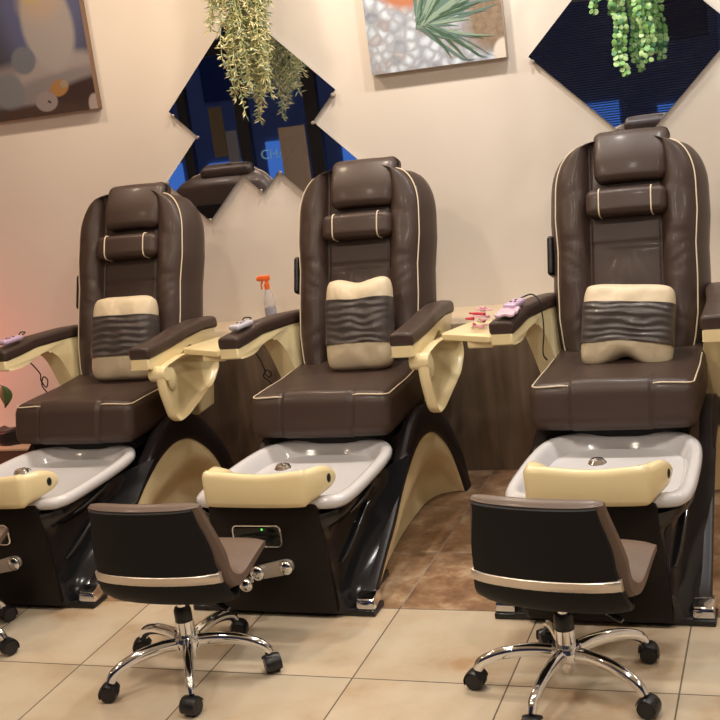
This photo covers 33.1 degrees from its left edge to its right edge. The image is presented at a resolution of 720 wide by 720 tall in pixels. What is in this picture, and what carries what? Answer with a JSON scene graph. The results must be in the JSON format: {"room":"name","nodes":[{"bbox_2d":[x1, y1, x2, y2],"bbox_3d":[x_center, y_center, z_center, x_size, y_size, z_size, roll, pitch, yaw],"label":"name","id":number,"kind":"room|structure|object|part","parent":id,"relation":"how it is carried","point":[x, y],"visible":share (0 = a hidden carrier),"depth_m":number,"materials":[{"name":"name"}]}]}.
{"room":"salon","nodes":[
{"label":"salon","id":0,"kind":"room"},
{"bbox_2d":[0,0,719,426],"bbox_3d":[-0.186,-0.934,5.353,9.400,2.750,0.100,-3,13,20],"label":"wall","id":1,"kind":"structure","parent":0,"point":[489,139],"depth_m":5.25,"materials":[{"name":"paint"}]},
{"bbox_2d":[0,451,26,463],"bbox_3d":[-2.676,0.514,6.403,3.670,0.135,0.340,-3,13,20],"label":"trim","id":2,"kind":"structure","parent":1,"relation":"attached to","point":[5,456],"depth_m":5.85,"materials":[{"name":"brown wood"}]},
{"bbox_2d":[0,444,30,450],"bbox_3d":[-2.687,0.443,6.385,3.670,0.012,0.345,-3,13,20],"label":"trim","id":3,"kind":"structure","parent":1,"relation":"attached to","point":[18,447],"depth_m":5.84,"materials":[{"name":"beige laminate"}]},
{"bbox_2d":[0,385,11,407],"bbox_3d":[-1.834,0.182,5.892,0.526,0.489,0.199,3,16,39],"label":"potted plant","id":4,"kind":"object","parent":3,"relation":"on","point":[5,393],"visible":1,"depth_m":5.72,"materials":[{"name":"green plant"}]},
{"bbox_2d":[0,425,21,445],"bbox_3d":[-1.663,0.355,5.919,0.260,0.097,0.136,-3,13,20],"label":"bag","id":5,"kind":"object","parent":3,"relation":"on","point":[8,437],"visible":0.34,"depth_m":5.88,"materials":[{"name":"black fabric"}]},
{"bbox_2d":[0,0,101,121],"bbox_3d":[-1.562,-1.431,5.633,0.698,0.593,0.041,-3,13,20],"label":"picture","id":6,"kind":"object","parent":1,"relation":"attached to","point":[47,65],"visible":1,"depth_m":5.58,"materials":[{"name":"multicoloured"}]},
{"bbox_2d":[165,136,241,221],"bbox_3d":[-0.709,-0.823,5.500,0.388,0.390,0.026,-3,13,20],"label":"wall mirror","id":7,"kind":"object","parent":1,"relation":"attached to","point":[203,177],"visible":0.91,"depth_m":5.50,"materials":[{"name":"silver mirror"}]},
{"bbox_2d":[201,0,277,124],"bbox_3d":[-0.503,-1.432,5.080,0.311,0.897,0.272,-11,13,-13],"label":"hanging plant","id":8,"kind":"object","parent":1,"relation":"attached to","point":[257,24],"visible":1,"depth_m":5.07,"materials":[{"name":"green plant"}]},
{"bbox_2d":[169,18,335,192],"bbox_3d":[-0.484,-1.142,5.332,0.811,0.811,0.026,-3,13,20],"label":"wall mirror","id":9,"kind":"object","parent":1,"relation":"attached to","point":[205,106],"visible":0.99,"depth_m":5.35,"materials":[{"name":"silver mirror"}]},
{"bbox_2d":[278,121,356,191],"bbox_3d":[-0.179,-0.851,5.302,0.390,0.389,0.026,-3,13,20],"label":"wall mirror","id":10,"kind":"object","parent":1,"relation":"attached to","point":[316,153],"visible":0.66,"depth_m":5.29,"materials":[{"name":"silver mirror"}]},
{"bbox_2d":[214,304,503,337],"bbox_3d":[1.553,-0.236,4.673,5.535,0.022,0.348,-3,13,20],"label":"trim","id":11,"kind":"structure","parent":1,"relation":"attached to","point":[459,314],"depth_m":5.15,"materials":[{"name":"beige laminate"}]},
{"bbox_2d":[256,275,276,315],"bbox_3d":[-0.409,-0.258,5.342,0.068,0.235,0.052,-6,13,9],"label":"spray bottle","id":12,"kind":"object","parent":11,"relation":"on","point":[269,302],"visible":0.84,"depth_m":5.32,"materials":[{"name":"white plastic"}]},
{"bbox_2d":[362,0,508,75],"bbox_3d":[0.298,-1.429,4.963,0.581,0.441,0.045,-3,13,20],"label":"picture","id":13,"kind":"object","parent":1,"relation":"attached to","point":[403,35],"visible":1,"depth_m":4.96,"materials":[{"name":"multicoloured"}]},
{"bbox_2d":[588,0,656,77],"bbox_3d":[1.007,-1.440,4.516,0.336,0.746,0.222,-17,16,-37],"label":"plant","id":14,"kind":"object","parent":1,"relation":"attached to","point":[619,18],"visible":1,"depth_m":4.49,"materials":[{"name":"green plant"}]},
{"bbox_2d":[529,0,719,129],"bbox_3d":[1.060,-1.244,4.749,0.811,0.811,0.026,-3,13,20],"label":"wall mirror","id":15,"kind":"object","parent":1,"relation":"attached to","point":[576,51],"visible":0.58,"depth_m":4.77,"materials":[{"name":"blue mirror"}]},
{"bbox_2d":[0,470,719,719],"bbox_3d":[-1.100,1.270,2.609,9.400,0.080,6.800,-3,13,20],"label":"floor","id":16,"kind":"structure","parent":0,"point":[411,660],"depth_m":3.56,"materials":[{"name":"tile"}]},
{"bbox_2d":[0,527,19,654],"bbox_3d":[-1.390,0.681,3.887,0.540,0.577,0.536,-6,13,9],"label":"stool","id":17,"kind":"object","parent":16,"relation":"on","point":[8,645],"visible":1,"depth_m":3.98,"materials":[{"name":"brown leather"}]},
{"bbox_3d":[-1.284,0.835,4.053,0.034,0.082,0.228,2,16,38],"label":"leg","id":18,"kind":"part","parent":17,"relation":"part of","materials":[{"name":"silver metal"}]},
{"bbox_3d":[-1.237,0.864,3.897,0.228,0.082,0.034,-3,13,20],"label":"leg","id":19,"kind":"part","parent":17,"relation":"part of","materials":[{"name":"silver metal"}]},
{"bbox_2d":[0,527,8,544],"bbox_3d":[-1.410,0.533,3.896,0.444,0.290,0.347,-6,13,9],"label":"seat cushion","id":20,"kind":"object","parent":17,"relation":"on","point":[4,531],"depth_m":4.00,"materials":[{"name":"brown leather"}]},
{"bbox_2d":[0,182,233,608],"bbox_3d":[-1.176,0.065,4.741,1.030,1.341,1.496,-3,14,21],"label":"chair","id":21,"kind":"object","parent":16,"relation":"on","point":[92,440],"visible":0.91,"depth_m":4.71,"materials":[{"name":"brown leather"}]},
{"bbox_3d":[-1.285,0.606,4.198,0.167,0.070,0.006,-3,14,21],"label":"control panel","id":22,"kind":"part","parent":21,"relation":"part of","materials":[{"name":"black"}]},
{"bbox_3d":[-1.234,0.714,4.205,0.145,0.070,0.011,-3,14,21],"label":"sprayer plate","id":23,"kind":"part","parent":21,"relation":"part of","materials":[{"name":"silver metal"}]},
{"bbox_3d":[-1.194,0.704,4.176,0.050,0.050,0.028,-3,14,21],"label":"control knob","id":24,"kind":"part","parent":21,"relation":"part of","materials":[{"name":"silver metal"}]},
{"bbox_2d":[0,331,47,391],"bbox_3d":[-1.379,0.051,4.991,0.097,0.334,0.259,-1,14,28],"label":"remote control","id":25,"kind":"object","parent":21,"relation":"on","point":[15,338],"visible":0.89,"depth_m":4.89,"materials":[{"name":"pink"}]},
{"bbox_3d":[-1.246,0.677,4.213,0.422,0.365,0.016,-3,14,21],"label":"panel","id":26,"kind":"part","parent":21,"relation":"part of","materials":[{"name":"black plastic"}]},
{"bbox_3d":[-1.160,0.817,4.415,0.524,0.021,0.320,-3,14,21],"label":"toe plate","id":27,"kind":"part","parent":21,"relation":"part of","materials":[{"name":"black plastic"}]},
{"bbox_2d":[47,477,51,485],"bbox_3d":[-1.060,0.413,4.120,0.017,0.036,0.027,-3,14,21],"label":"socket","id":28,"kind":"object","parent":21,"relation":"attached to","point":[49,479],"depth_m":4.11,"materials":[{"name":"black plastic"}]},
{"bbox_2d":[0,445,135,509],"bbox_3d":[-1.146,0.469,4.470,0.555,0.134,0.658,-3,14,21],"label":"basin","id":29,"kind":"object","parent":21,"relation":"in","point":[86,475],"depth_m":4.50,"materials":[{"name":"white ceramic"}]},
{"bbox_2d":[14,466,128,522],"bbox_3d":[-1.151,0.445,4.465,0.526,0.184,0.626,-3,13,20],"label":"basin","id":30,"kind":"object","parent":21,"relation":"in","point":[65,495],"depth_m":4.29,"materials":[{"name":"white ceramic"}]},
{"bbox_3d":[-1.028,0.177,4.864,0.544,0.177,0.556,-3,14,21],"label":"seat","id":31,"kind":"part","parent":21,"relation":"part of","materials":[{"name":"brown leather"}]},
{"bbox_3d":[-0.981,0.252,4.976,0.470,0.055,0.580,-3,14,21],"label":"seat frame","id":32,"kind":"part","parent":21,"relation":"part of","materials":[{"name":"black leather"}]},
{"bbox_2d":[91,295,159,380],"bbox_3d":[-0.954,-0.088,4.919,0.294,0.331,0.199,-2,14,25],"label":"throw pillow","id":33,"kind":"object","parent":21,"relation":"on","point":[118,324],"visible":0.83,"depth_m":4.86,"materials":[{"name":"beige leather"}]},
{"bbox_2d":[97,233,157,260],"bbox_3d":[-0.970,-0.473,5.059,0.286,0.105,0.094,-3,14,21],"label":"pillow","id":34,"kind":"object","parent":21,"relation":"on","point":[110,246],"depth_m":5.03,"materials":[{"name":"brown leather"}]},
{"bbox_3d":[-0.945,-0.292,5.128,0.578,0.822,0.432,-3,14,21],"label":"backrest","id":35,"kind":"part","parent":21,"relation":"part of","materials":[{"name":"brown leather"}]},
{"bbox_3d":[-0.802,0.536,4.696,0.121,0.352,1.055,-3,14,21],"label":"panel","id":36,"kind":"part","parent":21,"relation":"part of","materials":[{"name":"beige plastic"}]},
{"bbox_2d":[148,353,218,420],"bbox_3d":[-0.674,0.081,4.718,0.080,0.232,0.440,-3,13,20],"label":"tray","id":37,"kind":"object","parent":21,"relation":"on","point":[182,380],"depth_m":4.66,"materials":[{"name":"beige plastic"}]},
{"bbox_2d":[87,503,282,715],"bbox_3d":[-0.518,0.645,3.525,0.540,0.577,0.526,-3,13,20],"label":"stool","id":38,"kind":"object","parent":16,"relation":"on","point":[168,553],"visible":1,"depth_m":3.38,"materials":[{"name":"brown leather"}]},
{"bbox_3d":[-0.630,0.871,3.505,0.228,0.082,0.034,-13,14,-24],"label":"leg","id":39,"kind":"part","parent":38,"relation":"part of","materials":[{"name":"silver metal"}]},
{"bbox_3d":[-0.604,0.832,3.664,0.034,0.082,0.228,-19,17,-42],"label":"leg","id":40,"kind":"part","parent":38,"relation":"part of","materials":[{"name":"silver metal"}]},
{"bbox_2d":[87,503,265,588],"bbox_3d":[-0.541,0.503,3.512,0.444,0.290,0.347,-3,13,20],"label":"seat cushion","id":41,"kind":"object","parent":38,"relation":"on","point":[168,545],"depth_m":3.35,"materials":[{"name":"brown leather"}]},
{"bbox_3d":[-0.483,0.869,3.426,0.034,0.082,0.228,-9,13,-7],"label":"leg","id":42,"kind":"part","parent":38,"relation":"part of","materials":[{"name":"silver metal"}]},
{"bbox_3d":[-0.440,0.805,3.684,0.034,0.082,0.228,-1,14,28],"label":"leg","id":43,"kind":"part","parent":38,"relation":"part of","materials":[{"name":"silver metal"}]},
{"bbox_3d":[-0.366,0.829,3.537,0.228,0.082,0.034,-5,13,11],"label":"leg","id":44,"kind":"part","parent":38,"relation":"part of","materials":[{"name":"silver metal"}]},
{"bbox_2d":[183,156,470,616],"bbox_3d":[-0.215,0.017,4.383,1.030,1.341,1.496,-3,14,21],"label":"chair","id":45,"kind":"object","parent":16,"relation":"on","point":[344,461],"visible":0.91,"depth_m":4.32,"materials":[{"name":"brown leather"}]},
{"bbox_2d":[183,337,225,361],"bbox_3d":[-0.560,-0.037,4.636,0.210,0.048,0.266,-3,13,20],"label":"tray","id":46,"kind":"object","parent":45,"relation":"on","point":[210,350],"depth_m":4.55,"materials":[{"name":"beige plastic"}]},
{"bbox_2d":[229,317,271,384],"bbox_3d":[-0.417,-0.003,4.638,0.096,0.324,0.244,-1,14,28],"label":"remote control","id":47,"kind":"object","parent":45,"relation":"on","point":[242,324],"visible":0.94,"depth_m":4.54,"materials":[{"name":"white plastic"}]},
{"bbox_3d":[-0.325,0.558,3.840,0.167,0.070,0.006,-3,14,21],"label":"control panel","id":48,"kind":"part","parent":45,"relation":"part of","materials":[{"name":"black plastic"}]},
{"bbox_3d":[-0.327,0.679,3.853,0.052,0.052,0.031,-3,14,21],"label":"control knob","id":49,"kind":"part","parent":45,"relation":"part of","materials":[{"name":"silver metal"}]},
{"bbox_3d":[-0.286,0.629,3.854,0.422,0.365,0.016,-3,14,21],"label":"panel","id":50,"kind":"part","parent":45,"relation":"part of","materials":[{"name":"black plastic"}]},
{"bbox_3d":[-0.274,0.666,3.846,0.145,0.070,0.011,-3,14,21],"label":"sprayer plate","id":51,"kind":"part","parent":45,"relation":"part of","materials":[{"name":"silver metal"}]},
{"bbox_3d":[-0.234,0.656,3.818,0.050,0.050,0.028,-3,14,21],"label":"control knob","id":52,"kind":"part","parent":45,"relation":"part of","materials":[{"name":"silver metal"}]},
{"bbox_2d":[207,463,376,522],"bbox_3d":[-0.191,0.397,4.106,0.526,0.184,0.626,-3,13,20],"label":"basin","id":53,"kind":"object","parent":45,"relation":"in","point":[347,493],"depth_m":3.86,"materials":[{"name":"white ceramic"}]},
{"bbox_2d":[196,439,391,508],"bbox_3d":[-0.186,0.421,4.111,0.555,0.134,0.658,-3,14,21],"label":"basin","id":54,"kind":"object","parent":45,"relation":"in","point":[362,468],"depth_m":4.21,"materials":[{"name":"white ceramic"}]},
{"bbox_3d":[-0.200,0.770,4.057,0.524,0.021,0.320,-3,14,21],"label":"toe plate","id":55,"kind":"part","parent":45,"relation":"part of","materials":[{"name":"black plastic"}]},
{"bbox_2d":[327,473,330,481],"bbox_3d":[-0.100,0.365,3.762,0.017,0.036,0.027,-3,14,21],"label":"socket","id":56,"kind":"object","parent":45,"relation":"attached to","point":[328,474],"depth_m":3.75,"materials":[{"name":"black plastic"}]},
{"bbox_3d":[-0.067,0.130,4.506,0.544,0.177,0.556,-3,14,21],"label":"seat","id":57,"kind":"part","parent":45,"relation":"part of","materials":[{"name":"brown leather"}]},
{"bbox_3d":[-0.020,0.205,4.617,0.470,0.055,0.580,-3,14,21],"label":"seat frame","id":58,"kind":"part","parent":45,"relation":"part of","materials":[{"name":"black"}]},
{"bbox_2d":[323,211,391,241],"bbox_3d":[-0.009,-0.520,4.701,0.286,0.105,0.094,-3,14,21],"label":"pillow","id":59,"kind":"object","parent":45,"relation":"on","point":[338,226],"depth_m":4.67,"materials":[{"name":"brown leather"}]},
{"bbox_2d":[325,276,394,370],"bbox_3d":[0.001,-0.135,4.559,0.269,0.338,0.200,-2,14,22],"label":"throw pillow","id":60,"kind":"object","parent":45,"relation":"on","point":[359,317],"visible":0.99,"depth_m":4.50,"materials":[{"name":"beige leather"}]},
{"bbox_3d":[0.015,-0.340,4.770,0.578,0.822,0.432,-3,14,21],"label":"backrest","id":61,"kind":"part","parent":45,"relation":"part of","materials":[{"name":"brown leather"}]},
{"bbox_3d":[0.158,0.488,4.338,0.121,0.352,1.055,-3,14,21],"label":"panel","id":62,"kind":"part","parent":45,"relation":"part of","materials":[{"name":"beige plastic"}]},
{"bbox_2d":[409,337,463,412],"bbox_3d":[0.286,0.034,4.359,0.080,0.232,0.440,-3,13,20],"label":"tray","id":63,"kind":"object","parent":45,"relation":"on","point":[438,362],"depth_m":4.30,"materials":[{"name":"beige plastic"}]},
{"bbox_2d":[463,494,661,719],"bbox_3d":[0.510,0.595,3.138,0.538,0.577,0.528,0,14,29],"label":"stool","id":64,"kind":"object","parent":16,"relation":"on","point":[565,557],"visible":1,"depth_m":3.02,"materials":[{"name":"brown leather"}]},
{"bbox_3d":[0.411,0.794,3.230,0.228,0.082,0.034,-4,13,15],"label":"leg","id":65,"kind":"part","parent":64,"relation":"part of","materials":[{"name":"silver metal"}]},
{"bbox_3d":[0.474,0.820,3.079,0.034,0.082,0.228,0,15,32],"label":"leg","id":66,"kind":"part","parent":64,"relation":"part of","materials":[{"name":"silver metal"}]},
{"bbox_3d":[0.536,0.754,3.333,0.034,0.082,0.228,-8,13,-3],"label":"leg","id":67,"kind":"part","parent":64,"relation":"part of","materials":[{"name":"silver metal"}]},
{"bbox_2d":[469,494,656,597],"bbox_3d":[0.515,0.446,3.141,0.444,0.290,0.347,0,14,29],"label":"seat cushion","id":68,"kind":"object","parent":64,"relation":"on","point":[521,547],"depth_m":2.98,"materials":[{"name":"brown leather"}]},
{"bbox_3d":[0.639,0.796,3.087,0.034,0.082,0.228,-18,16,-38],"label":"leg","id":69,"kind":"part","parent":64,"relation":"part of","materials":[{"name":"silver metal"}]},
{"bbox_3d":[0.677,0.755,3.244,0.228,0.082,0.034,-12,13,-20],"label":"leg","id":70,"kind":"part","parent":64,"relation":"part of","materials":[{"name":"silver metal"}]},
{"bbox_2d":[442,126,719,626],"bbox_3d":[0.749,-0.031,4.023,1.030,1.341,1.496,-3,14,21],"label":"chair","id":71,"kind":"object","parent":16,"relation":"on","point":[629,206],"visible":0.84,"depth_m":4.02,"materials":[{"name":"brown leather"}]},
{"bbox_2d":[442,321,493,348],"bbox_3d":[0.404,-0.085,4.277,0.210,0.048,0.266,-3,13,20],"label":"tray","id":72,"kind":"object","parent":71,"relation":"on","point":[478,337],"depth_m":4.20,"materials":[{"name":"beige plastic"}]},
{"bbox_2d":[465,306,491,328],"bbox_3d":[0.427,-0.152,4.261,0.093,0.076,0.146,-3,13,20],"label":"tools","id":73,"kind":"object","parent":71,"relation":"on","point":[482,313],"visible":0.98,"depth_m":4.23,"materials":[{"name":"pink plastic"}]},
{"bbox_3d":[0.407,-0.161,4.208,0.012,0.012,0.070,-19,17,-42],"label":"handle","id":74,"kind":"part","parent":73,"relation":"part of","materials":[{"name":"red plastic"}]},
{"bbox_3d":[0.410,-0.117,4.217,0.012,0.012,0.049,-18,16,-38],"label":"handle","id":75,"kind":"part","parent":73,"relation":"part of","materials":[{"name":"pink plastic"}]},
{"bbox_2d":[494,306,520,317],"bbox_3d":[0.505,-0.164,4.142,0.070,0.018,0.110,-3,13,20],"label":"packet","id":76,"kind":"object","parent":71,"relation":"on","point":[508,312],"visible":1,"depth_m":4.11,"materials":[{"name":"pink plastic"}]},
{"bbox_2d":[503,294,546,359],"bbox_3d":[0.579,-0.098,4.274,0.075,0.248,0.188,5,18,45],"label":"remote control","id":77,"kind":"object","parent":71,"relation":"on","point":[513,303],"visible":1,"depth_m":4.25,"materials":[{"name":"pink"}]},
{"bbox_3d":[0.678,0.582,3.495,0.422,0.365,0.016,-3,14,21],"label":"panel","id":78,"kind":"part","parent":71,"relation":"part of","materials":[{"name":"black plastic"}]},
{"bbox_3d":[0.764,0.722,3.697,0.524,0.021,0.320,-3,14,21],"label":"toe plate","id":79,"kind":"part","parent":71,"relation":"part of","materials":[{"name":"black plastic"}]},
{"bbox_2d":[505,432,702,507],"bbox_3d":[0.778,0.373,3.752,0.555,0.134,0.658,-3,14,21],"label":"basin","id":80,"kind":"object","parent":71,"relation":"in","point":[571,450],"depth_m":3.89,"materials":[{"name":"white ceramic"}]},
{"bbox_3d":[0.944,0.157,4.258,0.470,0.055,0.580,-3,14,21],"label":"seat frame","id":81,"kind":"part","parent":71,"relation":"part of","materials":[{"name":"black"}]},
{"bbox_3d":[0.897,0.082,4.146,0.544,0.177,0.556,-3,14,21],"label":"seat","id":82,"kind":"part","parent":71,"relation":"part of","materials":[{"name":"brown leather"}]},
{"bbox_2d":[586,185,666,218],"bbox_3d":[0.954,-0.568,4.341,0.286,0.105,0.094,-3,14,21],"label":"pillow","id":83,"kind":"object","parent":71,"relation":"on","point":[602,201],"depth_m":4.31,"materials":[{"name":"brown leather"}]},
{"bbox_2d":[580,284,676,363],"bbox_3d":[0.924,-0.117,4.174,0.324,0.295,0.199,-2,14,25],"label":"throw pillow","id":84,"kind":"object","parent":71,"relation":"on","point":[637,322],"visible":0.98,"depth_m":4.11,"materials":[{"name":"beige leather"}]},
{"bbox_3d":[0.979,-0.388,4.410,0.578,0.822,0.432,-3,14,21],"label":"backrest","id":85,"kind":"part","parent":71,"relation":"part of","materials":[{"name":"brown leather"}]},
{"bbox_2d":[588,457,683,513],"bbox_3d":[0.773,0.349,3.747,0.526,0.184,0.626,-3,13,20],"label":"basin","id":86,"kind":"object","parent":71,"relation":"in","point":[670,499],"depth_m":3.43,"materials":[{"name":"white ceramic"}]},
{"bbox_3d":[1.122,0.441,3.978,0.121,0.352,1.055,-3,14,21],"label":"panel","id":87,"kind":"part","parent":71,"relation":"part of","materials":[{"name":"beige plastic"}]},
{"bbox_2d":[196,337,719,470],"bbox_3d":[1.598,0.070,4.745,5.530,0.612,0.340,-3,13,20],"label":"wall paneling","id":88,"kind":"structure","parent":0,"point":[487,410],"depth_m":5.01,"materials":[{"name":"brown wood"}]}
]}

